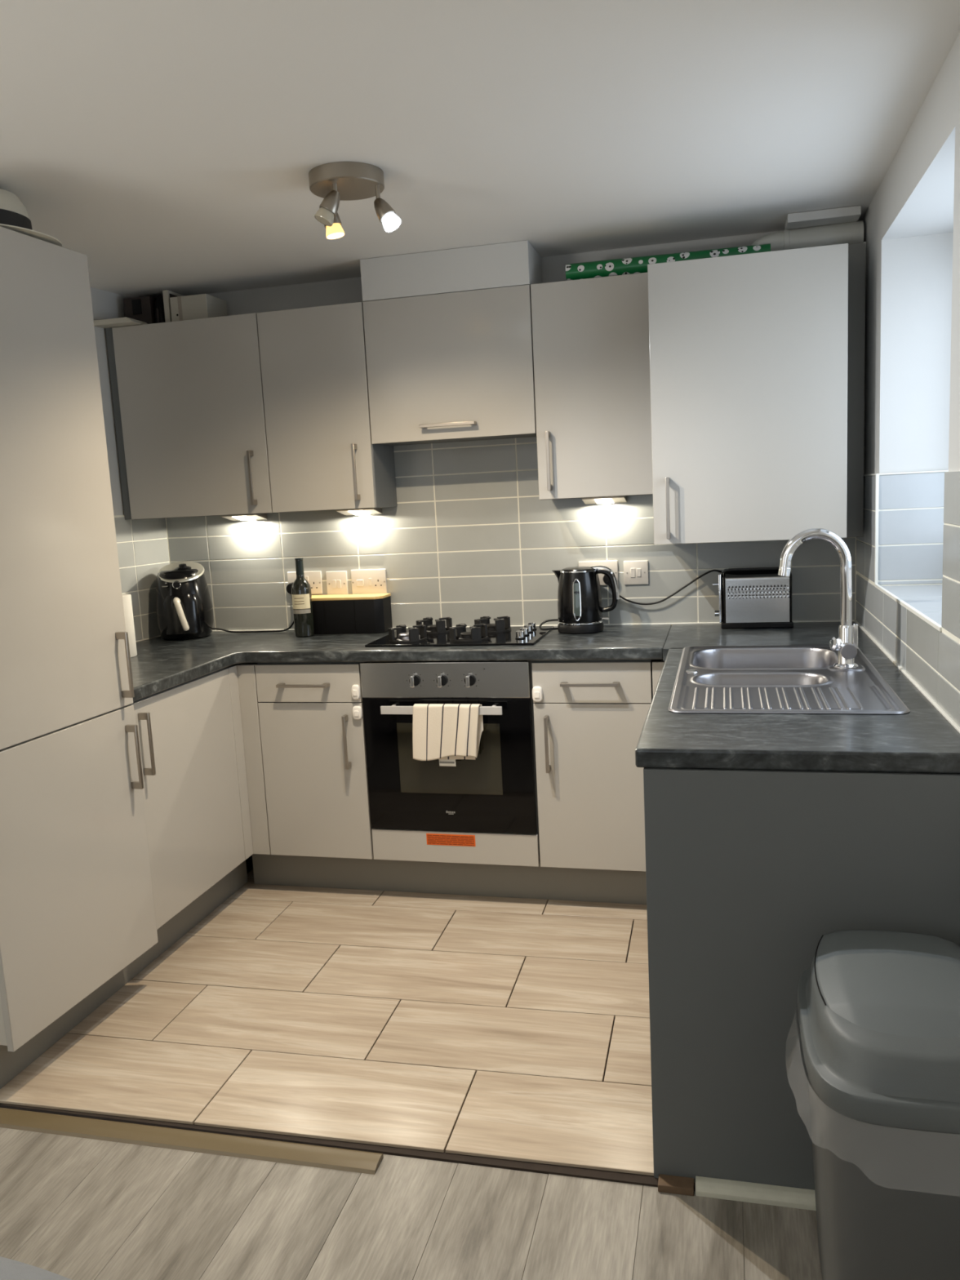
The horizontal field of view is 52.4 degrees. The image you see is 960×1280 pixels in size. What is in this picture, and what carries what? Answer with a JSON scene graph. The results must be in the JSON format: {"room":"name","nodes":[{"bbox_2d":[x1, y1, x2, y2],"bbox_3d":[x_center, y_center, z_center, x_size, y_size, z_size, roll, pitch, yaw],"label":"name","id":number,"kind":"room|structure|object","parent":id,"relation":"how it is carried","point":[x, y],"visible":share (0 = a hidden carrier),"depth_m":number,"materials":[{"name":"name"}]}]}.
{"room":"kitchen","nodes":[
{"label":"kitchen","id":0,"kind":"room"},
{"bbox_2d":[89,287,169,642],"bbox_3d":[-2.767,0.240,1.463,1.608,2.305,6.165,-1,9,14],"label":"wall","id":1,"kind":"structure","parent":0,"point":[142,544],"depth_m":3.83,"materials":[{"name":"white paint"}]},
{"bbox_2d":[0,854,822,1279],"bbox_3d":[-1.359,1.351,1.219,4.190,0.060,6.030,-1,9,14],"label":"floor","id":2,"kind":"structure","parent":0,"point":[504,1033],"depth_m":2.31,"materials":[{"name":"beige tile"}]},
{"bbox_2d":[0,1256,71,1279],"bbox_3d":[-1.432,1.052,0.985,2.070,0.632,0.838,-1,9,14],"label":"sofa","id":3,"kind":"object","parent":2,"relation":"on","point":[10,1269],"visible":1,"depth_m":1.06,"materials":[{"name":"grey fabric"}]},
{"bbox_2d":[0,226,158,1052],"bbox_3d":[-1.356,0.048,2.594,0.612,2.114,0.597,0,9,16],"label":"refrigerator cabinet","id":4,"kind":"object","parent":2,"relation":"on","point":[77,902],"visible":1,"depth_m":2.53,"materials":[{"name":"grey"}]},
{"bbox_2d":[0,188,62,246],"bbox_3d":[-1.245,-1.081,2.493,0.291,0.127,0.355,-1,9,14],"label":"hat","id":5,"kind":"object","parent":4,"relation":"on","point":[14,216],"visible":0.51,"depth_m":2.46,"materials":[{"name":"beige fabric"}]},
{"bbox_2d":[0,860,247,1088],"bbox_3d":[-1.063,0.957,3.069,0.016,0.149,1.365,-1,9,14],"label":"plinth","id":6,"kind":"object","parent":2,"relation":"on","point":[11,1064],"visible":0.52,"depth_m":2.96,"materials":[{"name":"grey"}]},
{"bbox_2d":[123,668,245,929],"bbox_3d":[-1.188,0.495,3.251,0.581,0.721,0.608,-1,9,14],"label":"base cabinet","id":7,"kind":"object","parent":2,"relation":"on","point":[191,796],"visible":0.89,"depth_m":3.17,"materials":[{"name":"grey"}]},
{"bbox_2d":[224,664,271,859],"bbox_3d":[-0.833,0.442,3.513,0.085,0.706,0.076,-1,9,14],"label":"filler panel","id":8,"kind":"object","parent":7,"relation":"attached to","point":[242,680],"visible":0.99,"depth_m":3.52,"materials":[{"name":"grey"}]},
{"bbox_2d":[130,624,671,701],"bbox_3d":[-0.482,0.066,3.303,2.164,0.039,1.186,-1,9,14],"label":"countertop","id":9,"kind":"structure","parent":7,"relation":"on","point":[159,664],"depth_m":3.35,"materials":[{"name":"stone"}]},
{"bbox_2d":[121,593,137,657],"bbox_3d":[-1.287,-0.049,3.464,0.112,0.220,0.112,-1,9,14],"label":"roll","id":10,"kind":"object","parent":9,"relation":"on","point":[126,597],"visible":0.24,"depth_m":3.44,"materials":[{"name":"white paper"}]},
{"bbox_2d":[155,561,293,640],"bbox_3d":[-1.009,-0.170,3.911,0.569,0.300,0.296,-4,8,-8],"label":"air fryer","id":11,"kind":"object","parent":9,"relation":"on","point":[184,605],"visible":0.91,"depth_m":3.83,"materials":[{"name":"black plastic"}]},
{"bbox_2d":[291,557,314,637],"bbox_3d":[-0.687,-0.165,3.764,0.075,0.304,0.076,-1,9,14],"label":"wine bottle","id":12,"kind":"object","parent":9,"relation":"on","point":[301,594],"visible":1,"depth_m":3.74,"materials":[{"name":"black glass"}]},
{"bbox_2d":[311,593,392,634],"bbox_3d":[-0.537,-0.102,3.838,0.364,0.142,0.116,-1,9,14],"label":"bin","id":13,"kind":"object","parent":9,"relation":"on","point":[367,613],"visible":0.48,"depth_m":3.78,"materials":[{"name":"black"}]},
{"bbox_2d":[364,616,554,647],"bbox_3d":[-0.064,-0.038,3.540,0.602,0.056,0.412,-1,9,14],"label":"gas hob","id":14,"kind":"object","parent":9,"relation":"in","point":[482,633],"visible":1,"depth_m":3.46,"materials":[{"name":"black metal"}]},
{"bbox_2d":[538,565,619,634],"bbox_3d":[0.346,-0.149,3.533,0.253,0.236,0.206,-6,9,-21],"label":"kettle","id":15,"kind":"object","parent":9,"relation":"on","point":[580,609],"visible":1,"depth_m":3.47,"materials":[{"name":"black plastic"}]},
{"bbox_2d":[0,1107,383,1174],"bbox_3d":[-0.912,1.146,2.293,1.428,0.013,0.058,-1,9,14],"label":"threshold strip","id":16,"kind":"object","parent":2,"relation":"on","point":[302,1154],"visible":1,"depth_m":2.22,"materials":[{"name":"brown wood"}]},
{"bbox_2d":[254,662,373,859],"bbox_3d":[-0.537,0.397,3.696,0.395,0.721,0.534,-1,9,14],"label":"base cabinet","id":17,"kind":"object","parent":2,"relation":"on","point":[313,746],"visible":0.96,"depth_m":3.47,"materials":[{"name":"grey"}]},
{"bbox_2d":[351,684,360,699],"bbox_3d":[-0.431,0.181,3.383,0.030,0.052,0.015,-1,9,14],"label":"lock","id":18,"kind":"object","parent":17,"relation":"attached to","point":[356,693],"visible":1,"depth_m":3.38,"materials":[{"name":"white plastic"}]},
{"bbox_2d":[352,706,362,719],"bbox_3d":[-0.427,0.254,3.394,0.034,0.048,0.015,-1,9,14],"label":"lock","id":19,"kind":"object","parent":17,"relation":"attached to","point":[357,710],"visible":1,"depth_m":3.39,"materials":[{"name":"white plastic"}]},
{"bbox_2d":[252,853,646,904],"bbox_3d":[-0.089,0.843,3.511,1.588,0.149,0.016,-1,9,14],"label":"plinth","id":20,"kind":"object","parent":2,"relation":"on","point":[621,886],"visible":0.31,"depth_m":3.51,"materials":[{"name":"grey"}]},
{"bbox_2d":[371,660,540,866],"bbox_3d":[-0.047,0.388,3.589,0.600,0.721,0.501,-1,9,14],"label":"housing","id":21,"kind":"object","parent":2,"relation":"on","point":[390,844],"visible":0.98,"depth_m":3.38,"materials":[{"name":"grey"}]},
{"bbox_2d":[360,660,537,834],"bbox_3d":[-0.059,0.335,3.553,0.593,0.594,0.540,-1,9,14],"label":"oven","id":22,"kind":"object","parent":21,"relation":"in","point":[495,792],"visible":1,"depth_m":3.33,"materials":[{"name":"black glass"}]},
{"bbox_2d":[412,703,483,766],"bbox_3d":[-0.110,0.322,3.282,0.246,0.218,0.036,-1,9,14],"label":"tea towel","id":23,"kind":"object","parent":22,"relation":"hanging from","point":[446,733],"visible":1,"depth_m":3.27,"materials":[{"name":"white fabric"}]},
{"bbox_2d":[426,835,474,845],"bbox_3d":[-0.102,0.696,3.391,0.168,0.032,0.001,-1,9,14],"label":"sticker","id":24,"kind":"object","parent":21,"relation":"attached to","point":[432,840],"depth_m":3.39,"materials":[{"name":"orange paper"}]},
{"bbox_2d":[531,659,661,871],"bbox_3d":[0.431,0.384,3.452,0.392,0.721,0.534,-1,9,14],"label":"base cabinet","id":25,"kind":"object","parent":2,"relation":"on","point":[589,718],"visible":0.9,"depth_m":3.23,"materials":[{"name":"grey"}]},
{"bbox_2d":[532,686,542,702],"bbox_3d":[0.189,0.180,3.228,0.034,0.052,0.015,-1,9,14],"label":"lock","id":26,"kind":"object","parent":25,"relation":"attached to","point":[537,692],"visible":1,"depth_m":3.22,"materials":[{"name":"white plastic"}]},
{"bbox_2d":[652,661,664,695],"bbox_3d":[0.608,0.418,3.179,0.076,0.706,0.018,-1,9,14],"label":"board","id":27,"kind":"object","parent":25,"relation":"attached to","point":[657,666],"visible":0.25,"depth_m":3.13,"materials":[{"name":"grey"}]},
{"bbox_2d":[657,1173,693,1195],"bbox_3d":[0.403,1.120,2.006,0.072,0.016,0.034,-1,9,14],"label":"wood offcut","id":28,"kind":"object","parent":2,"relation":"on","point":[675,1184],"visible":1,"depth_m":2.00,"materials":[{"name":"brown wood"}]},
{"bbox_2d":[695,1176,816,1210],"bbox_3d":[0.688,1.114,1.935,0.510,0.022,0.032,-1,9,14],"label":"strip","id":29,"kind":"object","parent":2,"relation":"on","point":[707,1187],"visible":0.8,"depth_m":1.96,"materials":[{"name":"white paint"}]},
{"bbox_2d":[643,767,959,1190],"bbox_3d":[0.636,0.684,1.907,0.604,0.884,0.018,-1,9,14],"label":"end panel","id":30,"kind":"object","parent":2,"relation":"on","point":[747,871],"visible":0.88,"depth_m":1.91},
{"bbox_2d":[797,929,959,1279],"bbox_3d":[0.703,0.853,1.653,0.351,0.616,0.481,-1,9,14],"label":"bin","id":31,"kind":"object","parent":2,"relation":"on","point":[878,1011],"visible":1,"depth_m":1.50,"materials":[{"name":"grey plastic"}]},
{"bbox_3d":[0.845,0.548,2.748,0.600,0.862,1.736,-1,9,14],"label":"cabinet","id":32,"kind":"object","parent":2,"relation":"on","visible":0},
{"bbox_2d":[635,621,959,773],"bbox_3d":[0.807,0.093,2.684,0.637,0.039,1.764,-1,9,14],"label":"countertop","id":33,"kind":"structure","parent":32,"relation":"on","point":[921,740],"depth_m":1.97,"materials":[{"name":"stone"}]},
{"bbox_2d":[603,566,793,628],"bbox_3d":[0.769,-0.148,3.493,0.668,0.204,0.142,-1,9,14],"label":"toaster","id":34,"kind":"object","parent":33,"relation":"on","point":[753,597],"visible":0.97,"depth_m":3.38,"materials":[{"name":"black"}]},
{"bbox_2d":[668,644,910,714],"bbox_3d":[0.784,0.164,2.586,0.512,0.163,0.922,-1,9,14],"label":"sink","id":35,"kind":"object","parent":33,"relation":"in","point":[751,678],"visible":0.8,"depth_m":2.46,"materials":[{"name":"silver metal"}]},
{"bbox_2d":[777,528,857,668],"bbox_3d":[0.895,-0.109,2.581,0.203,0.371,0.091,-1,9,14],"label":"mixer tap","id":36,"kind":"object","parent":33,"relation":"on","point":[846,645],"visible":1,"depth_m":2.57,"materials":[{"name":"silver metal"}]},
{"bbox_2d":[0,0,959,297],"bbox_3d":[-1.314,-0.964,0.880,4.700,0.100,6.315,-1,9,14],"label":"ceiling","id":37,"kind":"structure","parent":0,"point":[172,145],"depth_m":2.19,"materials":[{"name":"paint"}]},
{"bbox_2d":[308,161,400,239],"bbox_3d":[-0.321,-1.130,2.532,0.238,0.154,0.193,-1,9,14],"label":"ceiling spotlight","id":38,"kind":"object","parent":37,"relation":"attached to","point":[334,182],"visible":1,"depth_m":2.49,"materials":[{"name":"silver metal"}]},
{"bbox_2d":[784,205,861,229],"bbox_3d":[1.104,-1.356,3.152,0.220,0.028,0.150,-1,9,14],"label":"batten","id":39,"kind":"object","parent":37,"relation":"attached to","point":[850,214],"visible":0.76,"depth_m":3.09,"materials":[{"name":"white paint"}]},
{"bbox_2d":[165,230,856,668],"bbox_3d":[0.102,-0.251,3.804,3.400,2.305,0.150,-1,9,14],"label":"wall","id":40,"kind":"structure","parent":0,"point":[469,536],"depth_m":3.73,"materials":[{"name":"grey tile"}]},
{"bbox_2d":[105,312,272,519],"bbox_3d":[-1.073,-0.844,3.771,0.627,0.722,0.286,-1,9,14],"label":"upper cabinet","id":41,"kind":"object","parent":40,"relation":"attached to","point":[190,392],"depth_m":3.66,"materials":[{"name":"grey laminate"}]},
{"bbox_2d":[93,316,147,328],"bbox_3d":[-1.346,-1.192,3.681,0.166,0.020,0.130,-1,9,14],"label":"tray","id":42,"kind":"object","parent":41,"relation":"on","point":[118,322],"visible":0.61,"depth_m":3.63,"materials":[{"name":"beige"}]},
{"bbox_2d":[123,295,156,324],"bbox_3d":[-1.295,-1.264,3.809,0.114,0.118,0.148,-1,9,14],"label":"box","id":43,"kind":"object","parent":41,"relation":"on","point":[142,308],"visible":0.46,"depth_m":3.74,"materials":[{"name":"black"}]},
{"bbox_2d":[155,295,165,323],"bbox_3d":[-1.213,-1.266,3.780,0.056,0.122,0.127,-1,9,14],"label":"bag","id":44,"kind":"object","parent":41,"relation":"on","point":[159,305],"visible":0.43,"depth_m":3.73,"materials":[{"name":"black"}]},
{"bbox_2d":[162,289,184,322],"bbox_3d":[-1.167,-1.272,3.778,0.025,0.130,0.165,-1,9,14],"label":"bracket","id":45,"kind":"object","parent":41,"relation":"on","point":[166,294],"visible":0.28,"depth_m":3.70,"materials":[{"name":"beige"}]},
{"bbox_2d":[169,293,227,321],"bbox_3d":[-1.077,-1.257,3.747,0.152,0.101,0.156,-1,9,14],"label":"box","id":46,"kind":"object","parent":41,"relation":"on","point":[202,305],"visible":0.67,"depth_m":3.68,"materials":[{"name":"beige cardboard"}]},
{"bbox_2d":[220,513,267,520],"bbox_3d":[-0.937,-0.487,3.876,0.152,0.026,0.101,-1,9,14],"label":"light","id":47,"kind":"object","parent":41,"relation":"attached to","point":[256,516],"visible":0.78,"depth_m":3.86,"materials":[{"name":"silver metal"}]},
{"bbox_2d":[231,515,255,520],"bbox_3d":[-0.937,-0.483,3.875,0.060,0.018,0.080,-1,9,14],"label":"diffuser","id":48,"kind":"object","parent":47,"relation":"attached to","point":[237,517],"depth_m":3.87,"materials":[{"name":"white plastic"}]},
{"bbox_2d":[287,570,323,595],"bbox_3d":[-0.704,-0.229,3.924,0.146,0.093,0.012,-1,9,14],"label":"double socket","id":49,"kind":"object","parent":40,"relation":"attached to","point":[313,578],"visible":0.62,"depth_m":3.91,"materials":[{"name":"grey plastic"}]},
{"bbox_2d":[256,302,397,512],"bbox_3d":[-0.570,-0.850,3.645,0.406,0.722,0.286,-1,9,14],"label":"upper cabinet","id":50,"kind":"object","parent":40,"relation":"attached to","point":[322,454],"visible":0.99,"depth_m":3.54,"materials":[{"name":"grey laminate"}]},
{"bbox_2d":[336,507,382,515],"bbox_3d":[-0.465,-0.493,3.757,0.152,0.026,0.101,-1,9,14],"label":"light","id":51,"kind":"object","parent":50,"relation":"attached to","point":[374,510],"visible":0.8,"depth_m":3.74,"materials":[{"name":"silver metal"}]},
{"bbox_2d":[347,510,369,515],"bbox_3d":[-0.465,-0.489,3.756,0.060,0.018,0.080,-1,9,14],"label":"diffuser","id":52,"kind":"object","parent":51,"relation":"attached to","point":[350,512],"depth_m":3.75,"materials":[{"name":"white plastic"}]},
{"bbox_2d":[325,570,348,595],"bbox_3d":[-0.570,-0.227,3.891,0.088,0.095,0.012,-1,9,14],"label":"light switch","id":53,"kind":"object","parent":40,"relation":"attached to","point":[336,581],"visible":1,"depth_m":3.89,"materials":[{"name":"grey plastic"}]},
{"bbox_2d":[332,579,336,588],"bbox_3d":[-0.581,-0.222,3.890,0.015,0.034,0.004,-1,9,14],"label":"rocker switch","id":54,"kind":"object","parent":53,"relation":"attached to","point":[334,581],"depth_m":3.89,"materials":[{"name":"grey plastic"}]},
{"bbox_2d":[337,579,341,588],"bbox_3d":[-0.561,-0.223,3.885,0.015,0.034,0.004,-1,9,14],"label":"rocker switch","id":55,"kind":"object","parent":53,"relation":"attached to","point":[339,581],"depth_m":3.88,"materials":[{"name":"grey plastic"}]},
{"bbox_2d":[351,568,387,594],"bbox_3d":[-0.439,-0.229,3.857,0.146,0.100,0.014,-1,9,14],"label":"socket","id":56,"kind":"object","parent":40,"relation":"attached to","point":[368,580],"visible":0.99,"depth_m":3.85,"materials":[{"name":"grey plastic"}]},
{"bbox_2d":[356,579,364,586],"bbox_3d":[-0.474,-0.225,3.862,0.030,0.026,0.005,-1,9,14],"label":"rocker switch","id":57,"kind":"object","parent":56,"relation":"attached to","point":[359,582],"depth_m":3.86,"materials":[{"name":"grey plastic"}]},
{"bbox_2d":[368,577,372,586],"bbox_3d":[-0.432,-0.229,3.852,0.013,0.030,0.004,-1,9,14],"label":"rocker switch","id":58,"kind":"object","parent":56,"relation":"attached to","point":[370,579],"depth_m":3.85,"materials":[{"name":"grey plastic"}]},
{"bbox_2d":[362,284,536,445],"bbox_3d":[-0.086,-0.969,3.504,0.598,0.493,0.286,-1,9,14],"label":"upper cabinet","id":59,"kind":"object","parent":40,"relation":"attached to","point":[452,366],"visible":0.99,"depth_m":3.40,"materials":[{"name":"grey laminate"}]},
{"bbox_2d":[360,240,542,302],"bbox_3d":[-0.097,-1.286,3.475,0.599,0.141,0.250,-1,9,14],"label":"boxing","id":60,"kind":"object","parent":59,"relation":"on","point":[512,264],"visible":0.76,"depth_m":3.35,"materials":[{"name":"white paint"}]},
{"bbox_2d":[212,619,959,733],"bbox_3d":[-0.177,0.083,2.935,2.675,0.007,1.757,-1,9,14],"label":"trim","id":61,"kind":"structure","parent":40,"relation":"attached to","point":[923,692],"depth_m":3.02,"materials":[{"name":"white"}]},
{"bbox_2d":[530,272,653,499],"bbox_3d":[0.405,-0.862,3.399,0.396,0.722,0.286,-1,9,14],"label":"upper cabinet","id":62,"kind":"object","parent":40,"relation":"attached to","point":[590,336],"visible":0.85,"depth_m":3.29,"materials":[{"name":"grey laminate"}]},
{"bbox_2d":[581,495,626,504],"bbox_3d":[0.449,-0.505,3.527,0.152,0.026,0.101,-1,9,14],"label":"light","id":63,"kind":"object","parent":62,"relation":"attached to","point":[610,500],"visible":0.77,"depth_m":3.51,"materials":[{"name":"silver metal"}]},
{"bbox_2d":[594,498,613,503],"bbox_3d":[0.449,-0.501,3.526,0.060,0.018,0.080,-1,9,14],"label":"diffuser","id":64,"kind":"object","parent":63,"relation":"attached to","point":[596,500],"depth_m":3.53,"materials":[{"name":"white plastic"}]},
{"bbox_2d":[565,243,770,280],"bbox_3d":[0.614,-1.243,3.220,0.660,0.060,0.063,-1,9,14],"label":"paper roll","id":65,"kind":"object","parent":62,"relation":"on","point":[584,270],"visible":0.67,"depth_m":3.22,"materials":[{"name":"green paper"}]},
{"bbox_2d":[578,560,618,585],"bbox_3d":[0.441,-0.249,3.635,0.146,0.092,0.012,-1,9,14],"label":"double socket","id":66,"kind":"object","parent":40,"relation":"attached to","point":[613,564],"visible":0.38,"depth_m":3.63,"materials":[{"name":"grey plastic"}]},
{"bbox_2d":[623,560,648,584],"bbox_3d":[0.576,-0.248,3.602,0.090,0.088,0.012,-1,9,14],"label":"switch","id":67,"kind":"object","parent":40,"relation":"attached to","point":[635,572],"visible":1,"depth_m":3.60,"materials":[{"name":"grey plastic"}]},
{"bbox_2d":[630,568,635,577],"bbox_3d":[0.564,-0.248,3.600,0.016,0.034,0.004,-1,9,14],"label":"rocker switch","id":68,"kind":"object","parent":67,"relation":"attached to","point":[632,570],"depth_m":3.60,"materials":[{"name":"grey plastic"}]},
{"bbox_2d":[636,568,640,577],"bbox_3d":[0.585,-0.248,3.595,0.014,0.030,0.004,-1,9,14],"label":"rocker switch","id":69,"kind":"object","parent":67,"relation":"attached to","point":[638,571],"depth_m":3.59,"materials":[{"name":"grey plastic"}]},
{"bbox_2d":[647,243,848,544],"bbox_3d":[0.875,-0.773,3.213,0.590,0.874,0.444,-1,9,14],"label":"upper cabinet","id":70,"kind":"object","parent":40,"relation":"attached to","point":[748,352],"visible":1,"depth_m":3.03,"materials":[{"name":"grey laminate"}]},
{"bbox_2d":[751,220,863,251],"bbox_3d":[1.052,-1.286,3.203,0.382,0.128,0.088,-1,9,14],"label":"flue pipe","id":71,"kind":"object","parent":70,"relation":"on","point":[850,233],"visible":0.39,"depth_m":3.15,"materials":[{"name":"grey"}]},
{"bbox_2d":[855,32,959,727],"bbox_3d":[0.780,0.194,0.569,0.338,2.305,6.165,-1,9,14],"label":"wall","id":72,"kind":"structure","parent":0,"point":[912,220],"depth_m":2.84,"materials":[{"name":"white paint"}]},
{"bbox_2d":[846,243,865,537],"bbox_3d":[1.202,-0.794,3.149,0.070,0.920,0.018,-1,9,14],"label":"board","id":73,"kind":"object","parent":72,"relation":"attached to","point":[856,252],"visible":0.56,"depth_m":3.13,"materials":[{"name":"grey laminate"}]},
{"bbox_2d":[862,241,866,474],"bbox_3d":[1.252,-0.812,3.186,0.008,0.930,0.007,-1,9,14],"label":"trim","id":74,"kind":"structure","parent":72,"relation":"attached to","point":[864,242],"depth_m":3.17,"materials":[{"name":"white"}]},
{"bbox_2d":[863,470,948,631],"bbox_3d":[1.258,-0.284,2.624,0.280,0.342,1.250,-1,9,14],"label":"trim","id":75,"kind":"structure","parent":72,"relation":"attached to","point":[913,610],"depth_m":2.91,"materials":[{"name":"white plastic"}]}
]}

